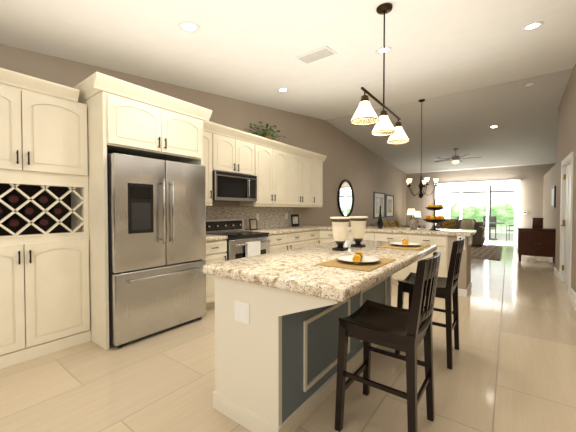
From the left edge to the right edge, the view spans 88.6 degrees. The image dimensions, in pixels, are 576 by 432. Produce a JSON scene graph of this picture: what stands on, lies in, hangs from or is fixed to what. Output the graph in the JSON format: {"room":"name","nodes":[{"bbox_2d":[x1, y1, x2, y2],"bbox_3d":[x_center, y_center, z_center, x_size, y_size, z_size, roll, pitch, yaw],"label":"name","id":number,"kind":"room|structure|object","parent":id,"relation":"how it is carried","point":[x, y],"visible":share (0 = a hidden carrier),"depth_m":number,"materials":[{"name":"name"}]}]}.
{"room":"kitchen","nodes":[
{"label":"kitchen","id":0,"kind":"room"},
{"bbox_2d":[0,44,405,226],"bbox_3d":[0.269,-0.738,6.532,0.200,3.750,16.400,1,1,37],"label":"wall","id":1,"kind":"structure","parent":0,"point":[367,173],"depth_m":6.34,"materials":[{"name":"paint"}]},
{"bbox_2d":[203,121,218,204],"bbox_3d":[-1.275,-0.717,4.009,0.349,1.090,0.485,1,1,37],"label":"upper cabinet","id":2,"kind":"object","parent":1,"relation":"attached to","point":[210,130],"depth_m":4.00,"materials":[{"name":"beige wood"}]},
{"bbox_2d":[219,125,254,175],"bbox_3d":[-0.919,-0.954,4.481,0.349,0.635,0.836,1,1,37],"label":"upper cabinet","id":3,"kind":"object","parent":1,"relation":"attached to","point":[236,147],"depth_m":4.39,"materials":[{"name":"beige wood"}]},
{"bbox_2d":[212,171,256,201],"bbox_3d":[-0.880,-0.427,4.463,0.437,0.403,0.828,1,1,37],"label":"microwave","id":4,"kind":"object","parent":3,"relation":"attached to","point":[230,187],"visible":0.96,"depth_m":4.29,"materials":[{"name":"grey metal"}]},
{"bbox_2d":[240,137,290,204],"bbox_3d":[-0.410,-0.740,5.164,0.349,1.090,0.992,1,1,37],"label":"upper cabinet","id":5,"kind":"object","parent":1,"relation":"attached to","point":[287,175],"depth_m":5.06,"materials":[{"name":"beige wood"}]},
{"bbox_2d":[245,122,284,140],"bbox_3d":[-0.376,-1.463,5.182,0.426,0.352,0.972,1,1,37],"label":"plant","id":6,"kind":"object","parent":5,"relation":"on","point":[269,136],"visible":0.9,"depth_m":5.13,"materials":[{"name":"green plant"}]},
{"bbox_2d":[291,146,314,204],"bbox_3d":[0.106,-0.754,5.853,0.349,1.090,0.975,1,1,37],"label":"upper cabinet","id":7,"kind":"object","parent":1,"relation":"attached to","point":[302,160],"depth_m":5.81,"materials":[{"name":"beige wood"}]},
{"bbox_2d":[315,153,322,204],"bbox_3d":[0.474,-0.764,6.343,0.349,1.090,0.495,1,1,37],"label":"upper cabinet","id":8,"kind":"object","parent":1,"relation":"attached to","point":[318,157],"depth_m":6.30,"materials":[{"name":"beige wood"}]},
{"bbox_2d":[337,179,353,216],"bbox_3d":[1.600,-0.475,8.102,0.056,1.070,0.990,1,1,37],"label":"oval mirror","id":9,"kind":"object","parent":1,"relation":"attached to","point":[345,197],"visible":0.98,"depth_m":8.08,"materials":[{"name":"black mirror"}]},
{"bbox_2d":[373,192,384,218],"bbox_3d":[3.172,-0.368,10.220,0.030,0.900,1.070,1,1,37],"label":"picture","id":10,"kind":"object","parent":1,"relation":"attached to","point":[379,200],"visible":0.88,"depth_m":10.14,"materials":[{"name":"black"}]},
{"bbox_2d":[385,194,393,216],"bbox_3d":[3.829,-0.376,11.096,0.030,0.840,0.880,1,1,37],"label":"picture","id":11,"kind":"object","parent":1,"relation":"attached to","point":[389,206],"visible":1,"depth_m":11.07,"materials":[{"name":"black"}]},
{"bbox_2d":[0,243,575,431],"bbox_3d":[2.112,1.227,5.072,5.150,0.120,16.210,1,1,37],"label":"floor","id":12,"kind":"structure","parent":0,"point":[514,364],"depth_m":2.22,"materials":[{"name":"tile"}]},
{"bbox_2d":[0,68,90,368],"bbox_3d":[-2.352,0.029,2.528,0.419,2.380,1.028,1,1,37],"label":"pantry","id":13,"kind":"object","parent":12,"relation":"on","point":[44,264],"visible":1,"depth_m":2.58,"materials":[{"name":"beige wood"}]},
{"bbox_2d":[73,72,211,349],"bbox_3d":[-1.577,-0.023,3.268,0.771,2.453,1.229,1,1,37],"label":"enclosure","id":14,"kind":"object","parent":12,"relation":"on","point":[119,124],"visible":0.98,"depth_m":2.80,"materials":[{"name":"beige wood"}]},
{"bbox_2d":[107,153,205,347],"bbox_3d":[-1.530,0.314,3.240,0.833,1.780,0.996,1,1,37],"label":"fridge","id":15,"kind":"object","parent":12,"relation":"on","point":[157,236],"visible":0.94,"depth_m":2.92,"materials":[{"name":"grey metal"}]},
{"bbox_2d":[204,239,226,309],"bbox_3d":[-1.182,0.748,3.929,0.630,0.885,0.421,1,1,37],"label":"base cabinet","id":16,"kind":"object","parent":12,"relation":"on","point":[216,251],"depth_m":3.73,"materials":[{"name":"beige wood"}]},
{"bbox_2d":[206,235,227,242],"bbox_3d":[-1.177,0.283,3.916,0.642,0.045,0.421,1,1,37],"label":"countertop","id":17,"kind":"structure","parent":16,"relation":"on","point":[209,238],"depth_m":3.79,"materials":[{"name":"beige stone"}]},
{"bbox_2d":[206,218,270,260],"bbox_3d":[-0.754,0.606,4.389,0.726,1.110,0.820,1,1,37],"label":"range","id":18,"kind":"object","parent":12,"relation":"on","point":[241,243],"visible":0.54,"depth_m":4.29,"materials":[{"name":"grey metal"}]},
{"bbox_2d":[268,231,307,252],"bbox_3d":[-0.231,0.722,5.199,0.630,0.885,1.086,1,1,37],"label":"base cabinet","id":19,"kind":"object","parent":12,"relation":"on","point":[294,239],"depth_m":5.00,"materials":[{"name":"beige wood"}]},
{"bbox_2d":[254,227,319,234],"bbox_3d":[-0.096,0.254,5.359,0.642,0.045,1.519,1,1,37],"label":"countertop","id":20,"kind":"structure","parent":19,"relation":"on","point":[272,230],"depth_m":5.15,"materials":[{"name":"beige stone"}]},
{"bbox_2d":[249,219,257,229],"bbox_3d":[-0.585,0.141,4.974,0.140,0.189,0.055,-1,1,-33],"label":"frame","id":21,"kind":"object","parent":20,"relation":"on","point":[252,224],"visible":1,"depth_m":4.96,"materials":[{"name":"black"}]},
{"bbox_2d":[291,214,298,225],"bbox_3d":[0.152,0.089,5.963,0.170,0.245,0.083,-1,1,-28],"label":"picture frame","id":22,"kind":"object","parent":20,"relation":"on","point":[294,219],"visible":1,"depth_m":5.96,"materials":[{"name":"black"}]},
{"bbox_2d":[308,231,315,245],"bbox_3d":[0.190,0.711,5.761,0.630,0.885,0.575,1,1,37],"label":"base cabinet","id":23,"kind":"object","parent":12,"relation":"on","point":[311,234],"depth_m":5.58,"materials":[{"name":"beige wood"}]},
{"bbox_2d":[212,259,419,431],"bbox_3d":[0.444,0.785,2.395,0.883,0.872,1.924,1,1,37],"label":"kitchen island","id":24,"kind":"object","parent":12,"relation":"on","point":[278,314],"depth_m":1.75,"materials":[{"name":"beige wood"}]},
{"bbox_2d":[203,239,436,302],"bbox_3d":[0.467,0.320,2.369,0.964,0.057,2.060,1,1,37],"label":"island countertop","id":25,"kind":"structure","parent":24,"relation":"on","point":[296,270],"depth_m":1.71,"materials":[{"name":"beige stone"}]},
{"bbox_2d":[330,217,350,250],"bbox_3d":[0.443,0.148,2.496,0.176,0.280,0.176,1,1,37],"label":"urn","id":26,"kind":"object","parent":25,"relation":"on","point":[340,225],"visible":1,"depth_m":2.44,"materials":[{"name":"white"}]},
{"bbox_2d":[316,251,395,271],"bbox_3d":[0.455,0.270,1.914,0.340,0.060,0.490,1,1,37],"label":"place setting","id":27,"kind":"object","parent":25,"relation":"on","point":[358,261],"visible":1,"depth_m":1.85,"materials":[{"name":"white"}]},
{"bbox_2d":[349,216,367,247],"bbox_3d":[0.647,0.144,2.718,0.176,0.280,0.176,1,1,37],"label":"urn","id":28,"kind":"object","parent":25,"relation":"on","point":[358,226],"visible":0.98,"depth_m":2.67,"materials":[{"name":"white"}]},
{"bbox_2d":[379,239,429,249],"bbox_3d":[1.103,0.253,2.778,0.340,0.060,0.490,1,1,37],"label":"place setting","id":29,"kind":"object","parent":25,"relation":"on","point":[405,244],"visible":1,"depth_m":2.71,"materials":[{"name":"white ceramic"}]},
{"bbox_2d":[316,231,333,244],"bbox_3d":[1.009,0.708,5.879,0.555,0.885,0.725,1,1,37],"label":"base cabinet","id":30,"kind":"object","parent":12,"relation":"on","point":[322,237],"depth_m":5.73,"materials":[{"name":"beige wood"}]},
{"bbox_2d":[347,231,375,240],"bbox_3d":[1.474,0.714,5.570,0.560,0.885,0.662,1,1,37],"label":"base cabinet","id":31,"kind":"object","parent":12,"relation":"on","point":[369,235],"depth_m":5.20,"materials":[{"name":"beige wood"}]},
{"bbox_2d":[335,251,440,431],"bbox_3d":[0.602,0.723,1.726,0.497,1.025,0.450,1,1,37],"label":"stool","id":32,"kind":"object","parent":12,"relation":"on","point":[369,322],"visible":1,"depth_m":1.65,"materials":[{"name":"brown wood"}]},
{"bbox_2d":[376,231,407,284],"bbox_3d":[1.923,0.721,5.234,0.561,0.885,0.662,1,1,37],"label":"base cabinet","id":33,"kind":"object","parent":12,"relation":"on","point":[402,274],"depth_m":4.93,"materials":[{"name":"beige wood"}]},
{"bbox_2d":[370,219,419,227],"bbox_3d":[3.669,0.599,10.011,0.985,0.934,2.430,1,1,37],"label":"sofa","id":34,"kind":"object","parent":12,"relation":"on","point":[392,223],"depth_m":9.95,"materials":[{"name":"brown fabric"}]},
{"bbox_2d":[408,235,447,276],"bbox_3d":[2.376,0.728,4.895,0.570,0.885,0.662,1,1,37],"label":"base cabinet","id":35,"kind":"object","parent":12,"relation":"on","point":[441,241],"depth_m":4.54,"materials":[{"name":"beige wood"}]},
{"bbox_2d":[395,237,464,369],"bbox_3d":[1.279,0.704,2.630,0.497,1.025,0.450,1,1,37],"label":"stool","id":36,"kind":"object","parent":12,"relation":"on","point":[447,288],"visible":0.81,"depth_m":2.44,"materials":[{"name":"brown wood"}]},
{"bbox_2d":[431,219,484,246],"bbox_3d":[6.270,0.581,10.901,1.630,0.934,0.955,1,1,37],"label":"loveseat","id":37,"kind":"object","parent":12,"relation":"on","point":[472,224],"visible":0.44,"depth_m":10.73,"materials":[{"name":"brown fabric"}]},
{"bbox_2d":[448,235,471,296],"bbox_3d":[2.722,0.733,4.649,0.280,0.885,0.641,1,1,37],"label":"base cabinet","id":38,"kind":"object","parent":12,"relation":"on","point":[464,281],"depth_m":4.38,"materials":[{"name":"beige wood"}]},
{"bbox_2d":[308,225,475,234],"bbox_3d":[1.656,0.249,5.592,3.168,0.045,0.955,1,1,37],"label":"countertop","id":39,"kind":"structure","parent":38,"relation":"on","point":[391,230],"depth_m":4.89,"materials":[{"name":"beige stone"}]},
{"bbox_2d":[377,206,382,228],"bbox_3d":[1.695,0.024,5.417,0.100,0.410,0.100,1,1,37],"label":"vase","id":40,"kind":"object","parent":39,"relation":"on","point":[380,223],"visible":1,"depth_m":5.39,"materials":[{"name":"black"}]},
{"bbox_2d":[409,215,417,228],"bbox_3d":[2.239,0.107,5.260,0.160,0.250,0.160,1,1,37],"label":"ice bucket","id":41,"kind":"object","parent":39,"relation":"on","point":[413,222],"visible":1,"depth_m":5.21,"materials":[{"name":"grey glass"}]},
{"bbox_2d":[423,199,447,230],"bbox_3d":[2.457,-0.018,4.932,0.390,0.514,0.390,1,1,37],"label":"fruit stand","id":42,"kind":"object","parent":39,"relation":"on","point":[434,219],"visible":1,"depth_m":4.84,"materials":[{"name":"black metal"}]},
{"bbox_2d":[471,244,502,260],"bbox_3d":[5.457,1.071,9.493,2.300,0.012,3.500,1,1,37],"label":"rug","id":43,"kind":"object","parent":12,"relation":"on","point":[487,252],"visible":0.5,"depth_m":8.75,"materials":[{"name":"fabric"}]},
{"bbox_2d":[517,227,555,262],"bbox_3d":[6.085,0.713,7.219,0.763,0.820,0.493,1,1,37],"label":"chest","id":44,"kind":"object","parent":12,"relation":"on","point":[536,242],"visible":0.77,"depth_m":7.05,"materials":[{"name":"brown wood"}]},
{"bbox_2d":[531,216,543,228],"bbox_3d":[6.095,0.150,7.208,0.216,0.305,0.256,1,1,37],"label":"decor","id":45,"kind":"object","parent":44,"relation":"on","point":[537,223],"visible":1,"depth_m":7.12,"materials":[{"name":"brown wood"}]},
{"bbox_3d":[5.076,0.708,11.896,0.700,0.640,0.900,1,1,37],"label":"side table","id":46,"kind":"object","parent":12,"relation":"on","visible":0},
{"bbox_2d":[407,209,415,217],"bbox_3d":[4.904,0.050,11.736,0.340,0.680,0.340,1,1,37],"label":"lamp","id":47,"kind":"object","parent":46,"relation":"on","point":[411,212],"visible":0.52,"depth_m":11.62,"materials":[{"name":"white fabric"}]},
{"bbox_2d":[412,211,420,218],"bbox_3d":[5.248,0.094,12.029,0.340,0.580,0.340,1,1,37],"label":"lamp","id":48,"kind":"object","parent":46,"relation":"on","point":[418,214],"visible":0.54,"depth_m":11.90,"materials":[{"name":"white fabric"}]},
{"bbox_2d":[0,0,575,173],"bbox_3d":[2.409,-1.811,4.906,5.550,1.338,16.400,1,1,37],"label":"ceiling","id":49,"kind":"structure","parent":0,"point":[467,70],"depth_m":3.42,"materials":[{"name":"paint"}]},
{"bbox_2d":[178,22,199,32],"bbox_3d":[-0.857,-1.636,2.559,0.180,0.026,0.179,1,1,37],"label":"recessed light","id":50,"kind":"object","parent":49,"relation":"in","point":[190,27],"visible":1,"depth_m":2.56,"materials":[{"name":"white"}]},
{"bbox_2d":[277,88,288,91],"bbox_3d":[-0.076,-1.933,4.530,0.180,0.026,0.179,1,1,37],"label":"recessed light","id":51,"kind":"object","parent":49,"relation":"in","point":[282,90],"visible":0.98,"depth_m":4.53,"materials":[{"name":"white"}]},
{"bbox_2d":[295,46,336,63],"bbox_3d":[0.317,-1.812,3.339,0.400,0.045,0.240,1,1,37],"label":"ceiling vent","id":52,"kind":"object","parent":49,"relation":"in","point":[317,54],"visible":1,"depth_m":3.31,"materials":[{"name":"white metal"}]},
{"bbox_2d":[350,3,409,144],"bbox_3d":[0.811,-1.227,2.492,0.208,1.057,1.028,1,1,37],"label":"pendant light","id":53,"kind":"object","parent":49,"relation":"hanging from","point":[365,114],"visible":1,"depth_m":2.45,"materials":[{"name":"white glass"}]},
{"bbox_2d":[376,47,391,53],"bbox_3d":[1.086,-1.877,3.347,0.180,0.026,0.179,1,1,37],"label":"recessed light","id":54,"kind":"object","parent":49,"relation":"in","point":[380,50],"visible":0.77,"depth_m":3.35,"materials":[{"name":"white"}]},
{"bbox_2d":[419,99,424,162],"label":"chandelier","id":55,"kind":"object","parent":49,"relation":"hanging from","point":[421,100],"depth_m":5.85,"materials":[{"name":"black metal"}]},
{"bbox_2d":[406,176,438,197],"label":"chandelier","id":56,"kind":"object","parent":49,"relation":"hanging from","point":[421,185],"depth_m":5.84,"materials":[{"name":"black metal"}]},
{"bbox_2d":[434,148,480,163],"bbox_3d":[5.094,-1.803,8.935,1.299,0.465,1.261,1,1,37],"label":"ceiling fan","id":57,"kind":"object","parent":49,"relation":"hanging from","point":[455,158],"visible":1,"depth_m":8.85,"materials":[{"name":"silver metal"}]},
{"bbox_2d":[525,82,534,86],"bbox_3d":[4.135,-2.244,5.042,0.130,0.032,0.130,1,1,37],"label":"smoke detector","id":58,"kind":"object","parent":49,"relation":"attached to","point":[530,84],"visible":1,"depth_m":5.01,"materials":[{"name":"white plastic"}]},
{"bbox_2d":[521,22,543,30],"bbox_3d":[2.510,-1.946,3.028,0.180,0.026,0.179,1,1,37],"label":"recessed light","id":59,"kind":"object","parent":49,"relation":"in","point":[535,25],"visible":1,"depth_m":3.03,"materials":[{"name":"white"}]},
{"bbox_2d":[406,163,555,244],"bbox_3d":[7.326,-0.836,11.365,5.300,3.750,0.200,1,1,37],"label":"wall","id":60,"kind":"structure","parent":0,"point":[530,188],"depth_m":10.89,"materials":[{"name":"paint"}]},
{"bbox_2d":[450,182,516,244],"bbox_3d":[7.212,-0.092,11.428,2.580,2.260,0.060,1,1,37],"label":"sliding door","id":61,"kind":"structure","parent":60,"relation":"in","point":[487,208],"depth_m":11.13,"materials":[{"name":"clear glass"}]},
{"bbox_2d":[434,180,519,224],"bbox_3d":[7.131,-0.155,11.319,2.780,2.310,0.085,1,1,37],"label":"vertical blind","id":62,"kind":"object","parent":61,"relation":"attached to","point":[442,193],"visible":0.67,"depth_m":11.88,"materials":[{"name":"white fabric"}]},
{"bbox_2d":[543,64,575,292],"bbox_3d":[4.218,-0.678,3.574,0.930,3.750,16.400,1,1,37],"label":"wall","id":63,"kind":"structure","parent":0,"point":[566,142],"depth_m":5.26,"materials":[{"name":"paint"}]},
{"bbox_2d":[517,242,575,302],"bbox_3d":[2.169,1.111,5.146,4.550,0.110,16.000,1,1,37],"label":"baseboard","id":64,"kind":"structure","parent":63,"relation":"attached to","point":[572,291],"depth_m":4.36,"materials":[{"name":"white wood"}]},
{"bbox_2d":[551,186,555,207],"bbox_3d":[6.919,-0.491,7.690,0.031,0.550,0.620,1,1,37],"label":"framed picture","id":65,"kind":"object","parent":63,"relation":"attached to","point":[553,200],"visible":0.96,"depth_m":7.54,"materials":[{"name":"black"}]},
{"bbox_2d":[560,163,570,285],"bbox_3d":[4.603,0.150,4.854,0.109,2.018,0.883,1,1,37],"label":"door","id":66,"kind":"structure","parent":63,"relation":"in","point":[565,266],"depth_m":4.97,"materials":[{"name":"white wood"}]},
{"bbox_2d":[559,152,573,293],"bbox_3d":[4.630,0.102,4.832,0.140,2.140,1.100,1,1,37],"label":"trim","id":67,"kind":"structure","parent":63,"relation":"attached to","point":[567,160],"depth_m":5.19,"materials":[{"name":"white"}]},
{"label":"outside","id":68,"kind":"structure","parent":0,"visible":0},
{"bbox_2d":[450,184,514,233],"bbox_3d":[9.305,-2.270,14.228,23.000,7.500,6.200,1,1,37],"label":"sky","id":69,"kind":"structure","parent":68,"point":[472,199],"depth_m":16.62,"materials":[{"name":"white"}]},
{"bbox_2d":[484,233,513,244],"bbox_3d":[9.128,1.047,14.060,13.000,0.115,6.588,1,1,37],"label":"ground","id":70,"kind":"structure","parent":68,"point":[508,241],"depth_m":13.20,"materials":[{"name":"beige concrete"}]},
{"bbox_2d":[450,185,514,215],"bbox_3d":[9.663,-0.388,13.910,8.000,2.750,0.060,1,1,37],"label":"cage","id":71,"kind":"object","parent":70,"relation":"on","point":[477,192],"depth_m":14.07,"materials":[{"name":"grey metal"}]},
{"bbox_2d":[483,216,496,237],"bbox_3d":[9.229,0.505,13.516,0.508,0.982,0.548,1,1,37],"label":"outdoor chair","id":72,"kind":"object","parent":70,"relation":"on","point":[491,220],"depth_m":13.63,"materials":[{"name":"grey metal"}]},
{"bbox_2d":[483,222,504,239],"bbox_3d":[8.705,0.646,12.736,1.040,0.730,1.040,1,1,37],"label":"table","id":73,"kind":"object","parent":70,"relation":"on","point":[489,235],"depth_m":12.70,"materials":[{"name":"grey"}]},
{"bbox_2d":[506,225,512,240],"bbox_3d":[9.353,0.534,12.115,0.508,0.982,0.548,-1,2,-43],"label":"outdoor chair","id":74,"kind":"object","parent":70,"relation":"on","point":[509,231],"depth_m":12.14,"materials":[{"name":"grey metal"}]}
]}

